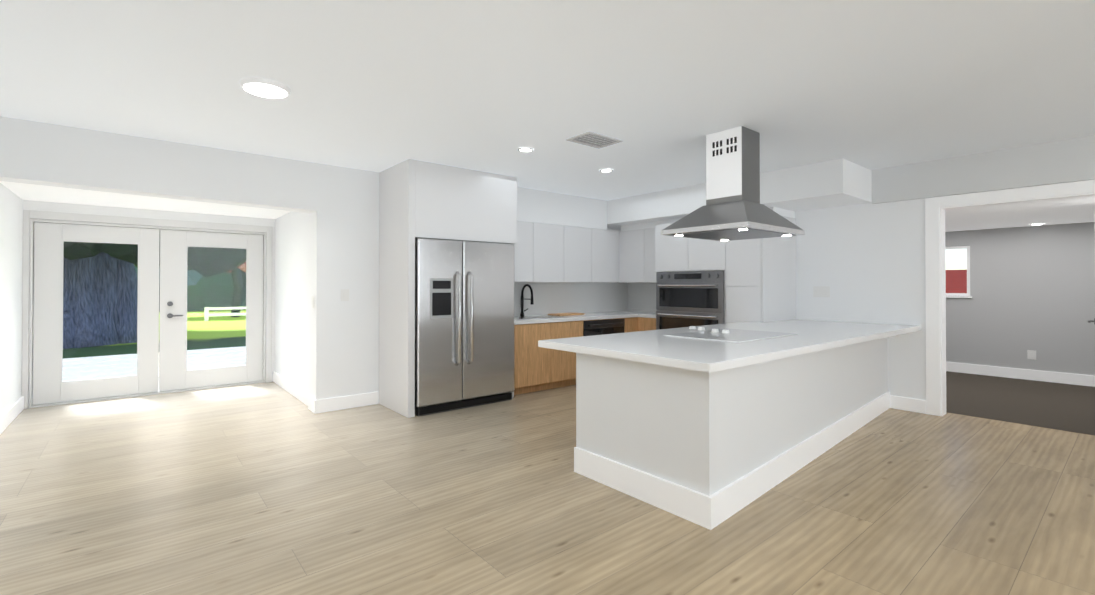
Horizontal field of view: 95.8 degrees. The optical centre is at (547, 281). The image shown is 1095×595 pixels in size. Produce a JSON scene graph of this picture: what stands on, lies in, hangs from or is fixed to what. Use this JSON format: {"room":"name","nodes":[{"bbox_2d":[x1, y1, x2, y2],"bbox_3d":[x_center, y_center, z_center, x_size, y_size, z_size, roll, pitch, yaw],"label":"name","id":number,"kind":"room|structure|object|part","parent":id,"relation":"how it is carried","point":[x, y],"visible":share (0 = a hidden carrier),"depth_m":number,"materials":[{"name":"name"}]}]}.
{"room":"kitchen","nodes":[
{"label":"kitchen","id":0,"kind":"room"},
{"bbox_2d":[0,183,22,416],"bbox_3d":[-2.253,0.032,1.048,0.200,2.640,11.500,0,-1,-40],"label":"wall","id":1,"kind":"structure","parent":0,"point":[11,238],"depth_m":4.89,"materials":[{"name":"white paint"}]},
{"bbox_2d":[0,396,23,433],"bbox_3d":[-2.168,1.283,1.109,0.020,0.140,11.100,0,-1,-40],"label":"baseboard","id":2,"kind":"structure","parent":1,"relation":"attached to","point":[11,413],"depth_m":4.85,"materials":[{"name":"white paint"}]},
{"bbox_2d":[0,181,290,218],"bbox_3d":[-4.202,-0.952,5.500,2.870,0.120,2.170,0,-1,-40],"label":"ceiling","id":3,"kind":"structure","parent":0,"point":[49,193],"depth_m":5.51,"materials":[{"name":"white paint"}]},
{"bbox_2d":[23,200,274,407],"bbox_3d":[-4.838,0.254,6.243,2.450,2.280,0.200,0,-1,-40],"label":"wall","id":4,"kind":"structure","parent":0,"point":[98,210],"depth_m":6.15,"materials":[{"name":"white paint"}]},
{"bbox_2d":[21,210,272,408],"bbox_3d":[-4.781,0.308,6.147,2.414,2.170,0.020,0,-1,-40],"label":"door frame","id":5,"kind":"structure","parent":4,"relation":"attached to","point":[64,216],"depth_m":5.88,"materials":[{"name":"white paint"}]},
{"bbox_2d":[29,219,265,407],"bbox_3d":[-4.832,0.355,6.187,2.284,2.077,0.172,0,-1,-40],"label":"french door","id":6,"kind":"structure","parent":4,"relation":"in","point":[169,315],"depth_m":5.92,"materials":[{"name":"white paint"}]},
{"bbox_2d":[33,222,159,404],"bbox_3d":[-5.268,0.356,5.823,1.092,2.020,0.056,0,-1,-40],"label":"door leaf","id":7,"kind":"structure","parent":6,"relation":"attached to","point":[49,386],"depth_m":5.67,"materials":[{"name":"white paint"}]},
{"bbox_3d":[-5.258,0.341,5.833,0.676,1.616,0.006,0,-1,-40],"label":"glass","id":8,"kind":"part","parent":6,"relation":"part of","materials":[{"name":"clear glass"}]},
{"bbox_3d":[-4.692,0.354,6.231,0.160,0.210,0.062,0,-1,-40],"label":"handle","id":9,"kind":"part","parent":6,"relation":"part of","materials":[{"name":"grey metal"}]},
{"bbox_2d":[159,229,262,391],"bbox_3d":[-4.407,0.361,6.536,1.132,2.020,0.056,0,-1,-40],"label":"door leaf","id":10,"kind":"structure","parent":6,"relation":"attached to","point":[174,374],"depth_m":6.34,"materials":[{"name":"white paint"}]},
{"bbox_3d":[-4.380,0.347,6.560,0.676,1.616,0.006,0,-1,-40],"label":"glass","id":11,"kind":"part","parent":6,"relation":"part of","materials":[{"name":"clear glass"}]},
{"bbox_2d":[275,211,310,393],"bbox_3d":[-3.181,0.255,6.336,0.220,2.280,2.170,0,-1,-40],"label":"wall","id":12,"kind":"structure","parent":0,"point":[292,297],"depth_m":6.13,"materials":[{"name":"white paint"}]},
{"bbox_2d":[273,372,316,413],"bbox_3d":[-3.135,1.323,6.060,0.050,0.140,2.239,0,-1,-40],"label":"baseboard","id":13,"kind":"structure","parent":12,"relation":"attached to","point":[302,395],"depth_m":5.89,"materials":[{"name":"white paint"}]},
{"bbox_2d":[0,116,620,399],"bbox_3d":[-1.497,0.073,6.162,7.490,2.640,0.250,0,-1,-40],"label":"wall","id":14,"kind":"structure","parent":0,"point":[43,154],"depth_m":5.06,"materials":[{"name":"white paint"}]},
{"bbox_2d":[341,289,348,300],"bbox_3d":[-2.209,0.147,5.399,0.090,0.130,0.009,0,-1,-40],"label":"light switch","id":15,"kind":"object","parent":14,"relation":"attached to","point":[344,294],"visible":1,"depth_m":5.40,"materials":[{"name":"white plastic"}]},
{"bbox_2d":[317,391,378,412],"bbox_3d":[-2.177,1.317,5.413,0.660,0.140,0.020,0,-1,-40],"label":"baseboard","id":16,"kind":"structure","parent":14,"relation":"attached to","point":[345,402],"depth_m":5.40,"materials":[{"name":"white paint"}]},
{"bbox_2d":[383,159,518,246],"bbox_3d":[-1.115,-0.849,5.802,1.292,0.794,0.797,0,-1,-40],"label":"upper cabinet","id":17,"kind":"object","parent":14,"relation":"attached to","point":[422,199],"depth_m":5.38,"materials":[{"name":"white wood"}]},
{"bbox_2d":[514,221,534,282],"bbox_3d":[-0.526,-0.398,6.555,0.577,0.790,0.351,0,-1,-40],"label":"upper cabinet","id":18,"kind":"object","parent":14,"relation":"attached to","point":[524,255],"depth_m":6.52,"materials":[{"name":"white wood"}]},
{"bbox_2d":[535,223,566,282],"bbox_3d":[-0.092,-0.395,6.915,0.550,0.790,0.351,0,-1,-40],"label":"upper cabinet","id":19,"kind":"object","parent":14,"relation":"attached to","point":[550,239],"depth_m":6.81,"materials":[{"name":"white wood"}]},
{"bbox_2d":[567,226,594,282],"bbox_3d":[0.332,-0.392,7.266,0.550,0.790,0.351,0,-1,-40],"label":"upper cabinet","id":20,"kind":"object","parent":14,"relation":"attached to","point":[570,281],"depth_m":7.17,"materials":[{"name":"white wood"}]},
{"bbox_2d":[514,282,655,315],"bbox_3d":[0.637,0.240,6.962,2.894,0.480,1.233,0,-1,-40],"label":"backsplash","id":21,"kind":"structure","parent":14,"relation":"attached to","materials":[{"name":"white tile"}]},
{"bbox_2d":[595,229,618,282],"bbox_3d":[0.789,-0.389,7.645,0.638,0.790,0.351,0,-1,-40],"label":"upper cabinet","id":22,"kind":"object","parent":14,"relation":"attached to","point":[606,242],"depth_m":7.51,"materials":[{"name":"white wood"}]},
{"bbox_2d":[0,371,1094,594],"bbox_3d":[1.963,1.409,4.531,11.150,0.062,11.500,0,-1,-40],"label":"floor","id":23,"kind":"structure","parent":0,"point":[268,488],"depth_m":2.99,"materials":[{"name":"brown wood"}]},
{"bbox_2d":[415,238,513,416],"bbox_3d":[-1.086,0.475,5.713,1.215,1.830,0.900,0,-1,-40],"label":"fridge","id":24,"kind":"object","parent":23,"relation":"on","point":[464,324],"visible":0.92,"depth_m":5.36,"materials":[{"name":"grey metal"}]},
{"bbox_2d":[512,323,554,397],"bbox_3d":[-0.410,0.961,6.417,0.592,0.868,0.727,0,-1,-40],"label":"base cabinet","id":25,"kind":"object","parent":23,"relation":"on","point":[534,365],"depth_m":6.16,"materials":[{"name":"brown wood"}]},
{"bbox_2d":[514,311,626,322],"bbox_3d":[0.244,0.503,6.959,2.287,0.048,0.732,0,-1,-40],"label":"countertop","id":26,"kind":"structure","parent":25,"relation":"on","point":[578,314],"depth_m":6.78,"materials":[{"name":"white stone"}]},
{"bbox_2d":[520,284,533,315],"bbox_3d":[-0.253,0.255,6.762,0.133,0.446,0.272,0,-1,-40],"label":"faucet","id":27,"kind":"object","parent":26,"relation":"on","point":[521,314],"depth_m":6.79,"materials":[{"name":"black metal"}]},
{"bbox_2d":[514,315,566,318],"bbox_3d":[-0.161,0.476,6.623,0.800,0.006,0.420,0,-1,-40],"label":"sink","id":28,"kind":"object","parent":26,"relation":"in","point":[542,316],"depth_m":6.57,"materials":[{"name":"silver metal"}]},
{"bbox_2d":[555,319,586,387],"bbox_3d":[0.040,0.964,6.790,0.577,0.868,0.727,0,-1,-40],"label":"base cabinet","id":29,"kind":"object","parent":23,"relation":"on","point":[565,361],"depth_m":6.53,"materials":[{"name":"brown wood"}]},
{"bbox_2d":[587,319,626,335],"bbox_3d":[0.580,0.968,7.237,0.826,0.868,0.727,0,-1,-40],"label":"base cabinet","id":30,"kind":"object","parent":23,"relation":"on","point":[594,326],"depth_m":6.97,"materials":[{"name":"black glass"}]},
{"bbox_2d":[583,319,624,335],"bbox_3d":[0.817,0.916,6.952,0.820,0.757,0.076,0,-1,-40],"label":"dishwasher","id":31,"kind":"object","parent":30,"relation":"in","point":[591,327],"depth_m":6.93,"materials":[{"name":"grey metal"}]},
{"bbox_2d":[627,315,638,331],"bbox_3d":[1.021,0.971,7.603,0.320,0.868,0.727,0,-1,-40],"label":"base cabinet","id":32,"kind":"object","parent":23,"relation":"on","point":[632,320],"depth_m":7.35,"materials":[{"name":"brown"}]},
{"bbox_2d":[639,315,650,330],"bbox_3d":[1.739,0.969,7.428,0.597,0.868,0.554,0,-1,-40],"label":"base cabinet","id":33,"kind":"object","parent":23,"relation":"on","point":[644,323],"depth_m":7.33,"materials":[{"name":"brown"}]},
{"bbox_2d":[627,311,650,318],"bbox_3d":[1.518,0.509,7.690,0.607,0.048,1.233,0,-1,-40],"label":"countertop","id":34,"kind":"structure","parent":33,"relation":"on","point":[648,313],"depth_m":7.51,"materials":[{"name":"white stone"}]},
{"bbox_2d":[651,223,722,329],"bbox_3d":[2.155,0.303,6.718,0.868,2.189,1.070,0,-1,-40],"label":"tall cabinet","id":35,"kind":"object","parent":23,"relation":"on","point":[668,253],"depth_m":6.56,"materials":[{"name":"white wood"}]},
{"bbox_2d":[656,270,723,329],"bbox_3d":[1.930,0.322,6.532,0.398,0.910,1.010,0,-1,-40],"label":"oven","id":36,"kind":"object","parent":35,"relation":"in","point":[684,298],"depth_m":6.42,"materials":[{"name":"silver metal"}]},
{"bbox_2d":[569,331,915,529],"bbox_3d":[2.045,0.947,4.430,3.949,0.866,1.167,0,-1,-40],"label":"base cabinet","id":37,"kind":"object","parent":23,"relation":"on","point":[710,427],"depth_m":3.21,"materials":[{"name":"white paint"}]},
{"bbox_2d":[538,319,920,374],"bbox_3d":[1.939,0.485,4.525,3.997,0.051,1.490,0,-1,-40],"label":"countertop","id":38,"kind":"structure","parent":37,"relation":"on","point":[708,349],"depth_m":3.72,"materials":[{"name":"white stone"}]},
{"bbox_2d":[664,326,796,342],"bbox_3d":[1.514,0.441,4.304,0.980,0.034,0.872,0,-1,-40],"label":"cooktop","id":39,"kind":"object","parent":38,"relation":"in","point":[711,334],"depth_m":4.20,"materials":[{"name":"grey glass"}]},
{"bbox_3d":[2.065,1.292,4.404,3.949,0.175,1.107,0,-1,-40],"label":"baseboard","id":40,"kind":"part","parent":37,"relation":"part of","materials":[{"name":"white paint"}]},
{"bbox_2d":[723,216,795,323],"bbox_3d":[2.646,0.298,6.125,0.868,2.189,0.470,0,-1,-40],"label":"tall cabinet","id":41,"kind":"object","parent":23,"relation":"on","point":[759,275],"depth_m":5.90,"materials":[{"name":"white wood"}]},
{"bbox_2d":[0,0,1094,200],"bbox_3d":[1.323,-1.335,2.614,7.690,0.120,9.330,0,-1,-40],"label":"ceiling","id":42,"kind":"structure","parent":0,"point":[661,89],"depth_m":3.10,"materials":[{"name":"paint"}]},
{"bbox_2d":[240,77,290,98],"bbox_3d":[-1.831,-1.249,3.214,0.290,0.037,0.290,0,-1,-40],"label":"recessed light","id":43,"kind":"object","parent":42,"relation":"in","point":[265,88],"visible":1,"depth_m":3.16,"materials":[{"name":"white paint"}]},
{"bbox_2d":[243,83,286,97],"bbox_3d":[-1.831,-1.234,3.214,0.250,0.008,0.250,0,-1,-40],"label":"diffuser","id":44,"kind":"object","parent":43,"relation":"attached to","point":[266,90],"depth_m":3.18,"materials":[{"name":"white plastic"}]},
{"bbox_2d":[518,147,533,151],"bbox_3d":[-0.207,-1.251,4.702,0.156,0.006,0.156,0,-1,-40],"label":"recessed light","id":45,"kind":"object","parent":42,"relation":"in","point":[525,149],"visible":0.96,"depth_m":4.68,"materials":[{"name":"white plastic"}]},
{"bbox_2d":[517,187,608,229],"bbox_3d":[0.018,-1.015,7.028,2.010,0.444,0.357,0,-1,-40],"label":"soffit","id":46,"kind":"structure","parent":42,"relation":"attached to","point":[533,205],"depth_m":6.94,"materials":[{"name":"white paint"}]},
{"bbox_2d":[566,131,622,148],"bbox_3d":[0.417,-1.250,4.388,0.420,0.019,0.300,0,-1,-40],"label":"ceiling vent","id":47,"kind":"object","parent":42,"relation":"in","point":[594,140],"visible":1,"depth_m":4.37,"materials":[{"name":"white metal"}]},
{"bbox_2d":[599,169,612,171],"bbox_3d":[0.661,-1.244,5.551,0.156,0.006,0.156,0,-1,-40],"label":"recessed light","id":48,"kind":"object","parent":42,"relation":"in","point":[605,170],"visible":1,"depth_m":5.53,"materials":[{"name":"white plastic"}]},
{"bbox_2d":[661,126,804,240],"bbox_3d":[1.580,-0.824,4.219,0.950,0.871,0.780,0,-1,-40],"label":"range hood","id":49,"kind":"object","parent":42,"relation":"hanging from","point":[733,208],"visible":1,"depth_m":4.08,"materials":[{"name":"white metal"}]},
{"bbox_2d":[609,158,871,230],"bbox_3d":[2.177,-1.017,6.694,0.877,0.444,3.627,0,-1,-40],"label":"soffit","id":50,"kind":"structure","parent":42,"relation":"attached to","point":[787,192],"depth_m":5.61,"materials":[{"name":"white paint"}]},
{"bbox_2d":[795,180,1086,399],"bbox_3d":[4.245,0.064,4.992,0.140,2.640,8.880,0,-1,-40],"label":"wall","id":51,"kind":"structure","parent":0,"point":[865,262],"depth_m":5.57,"materials":[{"name":"white paint"}]},
{"bbox_2d":[619,229,642,282],"bbox_3d":[1.494,-0.388,7.721,0.581,0.790,0.508,0,-1,-40],"label":"upper cabinet","id":52,"kind":"object","parent":51,"relation":"attached to","point":[630,242],"depth_m":7.53,"materials":[{"name":"white wood"}]},
{"bbox_2d":[643,228,650,282],"bbox_3d":[1.783,-0.391,7.373,0.581,0.790,0.396,0,-1,-40],"label":"upper cabinet","id":53,"kind":"object","parent":51,"relation":"attached to","point":[646,232],"depth_m":7.30,"materials":[{"name":"white wood"}]},
{"bbox_2d":[813,286,829,296],"bbox_3d":[3.318,0.122,5.989,0.009,0.130,0.190,0,-1,-40],"label":"light switch","id":54,"kind":"object","parent":51,"relation":"attached to","point":[821,291],"visible":1,"depth_m":5.99,"materials":[{"name":"white plastic"}]},
{"bbox_2d":[890,395,925,413],"bbox_3d":[5.385,1.302,3.481,0.020,0.140,5.075,0,-1,-40],"label":"baseboard","id":55,"kind":"structure","parent":51,"relation":"attached to","point":[908,404],"depth_m":5.30,"materials":[{"name":"white paint"}]},
{"bbox_2d":[872,135,1094,203],"bbox_3d":[5.330,-1.079,3.543,0.050,0.377,5.250,0,-1,-40],"label":"beam","id":56,"kind":"structure","parent":51,"relation":"attached to","point":[1062,161],"depth_m":4.77,"materials":[{"name":"white paint"}]},
{"bbox_2d":[925,180,1094,415],"bbox_3d":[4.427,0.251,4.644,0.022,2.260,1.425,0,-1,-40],"label":"door frame","id":57,"kind":"structure","parent":51,"relation":"attached to","point":[933,205],"depth_m":5.11,"materials":[{"name":"white paint"}]},
{"bbox_2d":[945,222,1094,375],"bbox_3d":[6.848,0.307,7.224,0.200,2.190,6.600,0,-1,-40],"label":"wall","id":58,"kind":"structure","parent":0,"point":[1032,287],"depth_m":7.06,"materials":[{"name":"grey paint"}]},
{"bbox_2d":[945,246,971,297],"bbox_3d":[6.172,-0.148,7.934,0.120,0.802,0.990,0,-1,-40],"label":"room window","id":59,"kind":"structure","parent":58,"relation":"in","point":[958,295],"depth_m":7.63,"materials":[{"name":"white paint"}]},
{"bbox_3d":[6.194,-0.162,7.952,0.005,0.690,0.860,0,-1,-40],"label":"glass","id":60,"kind":"part","parent":59,"relation":"part of","materials":[{"name":"clear glass"}]},
{"bbox_3d":[6.149,0.242,7.912,0.060,0.022,0.990,0,-1,-40],"label":"sill","id":61,"kind":"part","parent":59,"relation":"part of","materials":[{"name":"white paint"}]},
{"bbox_2d":[946,362,1094,386],"bbox_3d":[6.764,1.325,7.146,0.020,0.148,6.600,0,-1,-40],"label":"baseboard","id":62,"kind":"structure","parent":58,"relation":"attached to","point":[1054,377],"depth_m":7.08,"materials":[{"name":"white paint"}]},
{"bbox_2d":[1027,350,1035,359],"bbox_3d":[6.874,1.040,7.019,0.009,0.130,0.090,0,-1,-40],"label":"outlet","id":63,"kind":"object","parent":58,"relation":"attached to","point":[1031,354],"visible":1,"depth_m":7.02,"materials":[{"name":"white plastic"}]},
{"bbox_2d":[945,196,1094,231],"bbox_3d":[5.593,-0.856,6.194,3.460,0.120,6.600,0,-1,-40],"label":"ceiling","id":64,"kind":"structure","parent":0,"point":[1068,211],"depth_m":5.89,"materials":[{"name":"white paint"}]},
{"label":"outside","id":65,"kind":"structure","parent":0,"visible":0},
{"bbox_3d":[23.024,1.734,11.201,29.800,0.100,28.100,0,-1,-40],"label":"ground","id":66,"kind":"structure","parent":65,"visible":0},
{"bbox_2d":[946,270,966,292],"bbox_3d":[7.782,0.733,9.229,1.800,1.870,3.500,0,-1,-40],"label":"shed","id":67,"kind":"object","parent":66,"relation":"on","point":[951,283],"depth_m":8.62,"materials":[{"name":"red"}]},
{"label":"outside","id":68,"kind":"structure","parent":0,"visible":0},
{"bbox_2d":[63,310,245,358],"bbox_3d":[-37.115,2.065,52.276,130.000,0.100,111.900,0,-1,-40],"label":"lawn","id":69,"kind":"structure","parent":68,"point":[208,332],"depth_m":15.18,"materials":[{"name":"green plant"}]},
{"bbox_2d":[62,346,245,381],"bbox_3d":[-7.685,1.598,9.237,7.200,0.139,3.460,0,-1,-40],"label":"patio","id":70,"kind":"structure","parent":69,"relation":"on","point":[69,373],"depth_m":9.30,"materials":[{"name":"white concrete"}]},
{"bbox_2d":[63,242,245,348],"bbox_3d":[-12.572,-3.729,13.781,12.521,11.218,12.138,0,-1,-40],"label":"tree","id":71,"kind":"object","parent":69,"relation":"on","point":[228,258],"depth_m":12.89,"materials":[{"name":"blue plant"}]},
{"bbox_2d":[134,262,245,316],"bbox_3d":[-15.959,-1.328,26.198,11.850,6.293,4.646,0,-1,-40],"label":"blossom tree","id":72,"kind":"object","parent":69,"relation":"on","point":[237,295],"depth_m":24.80,"materials":[{"name":"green plant"}]},
{"bbox_2d":[135,266,245,311],"bbox_3d":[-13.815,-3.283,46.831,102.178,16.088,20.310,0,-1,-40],"label":"tree","id":73,"kind":"object","parent":69,"relation":"on","point":[193,294],"depth_m":30.62,"materials":[{"name":"green plant"}]},
{"bbox_2d":[204,307,245,320],"bbox_3d":[2.964,1.585,37.372,47.640,0.620,0.140,0,-1,-40],"label":"fence","id":74,"kind":"object","parent":69,"relation":"on","point":[220,308],"depth_m":22.56,"materials":[{"name":"white wood"}]}
]}

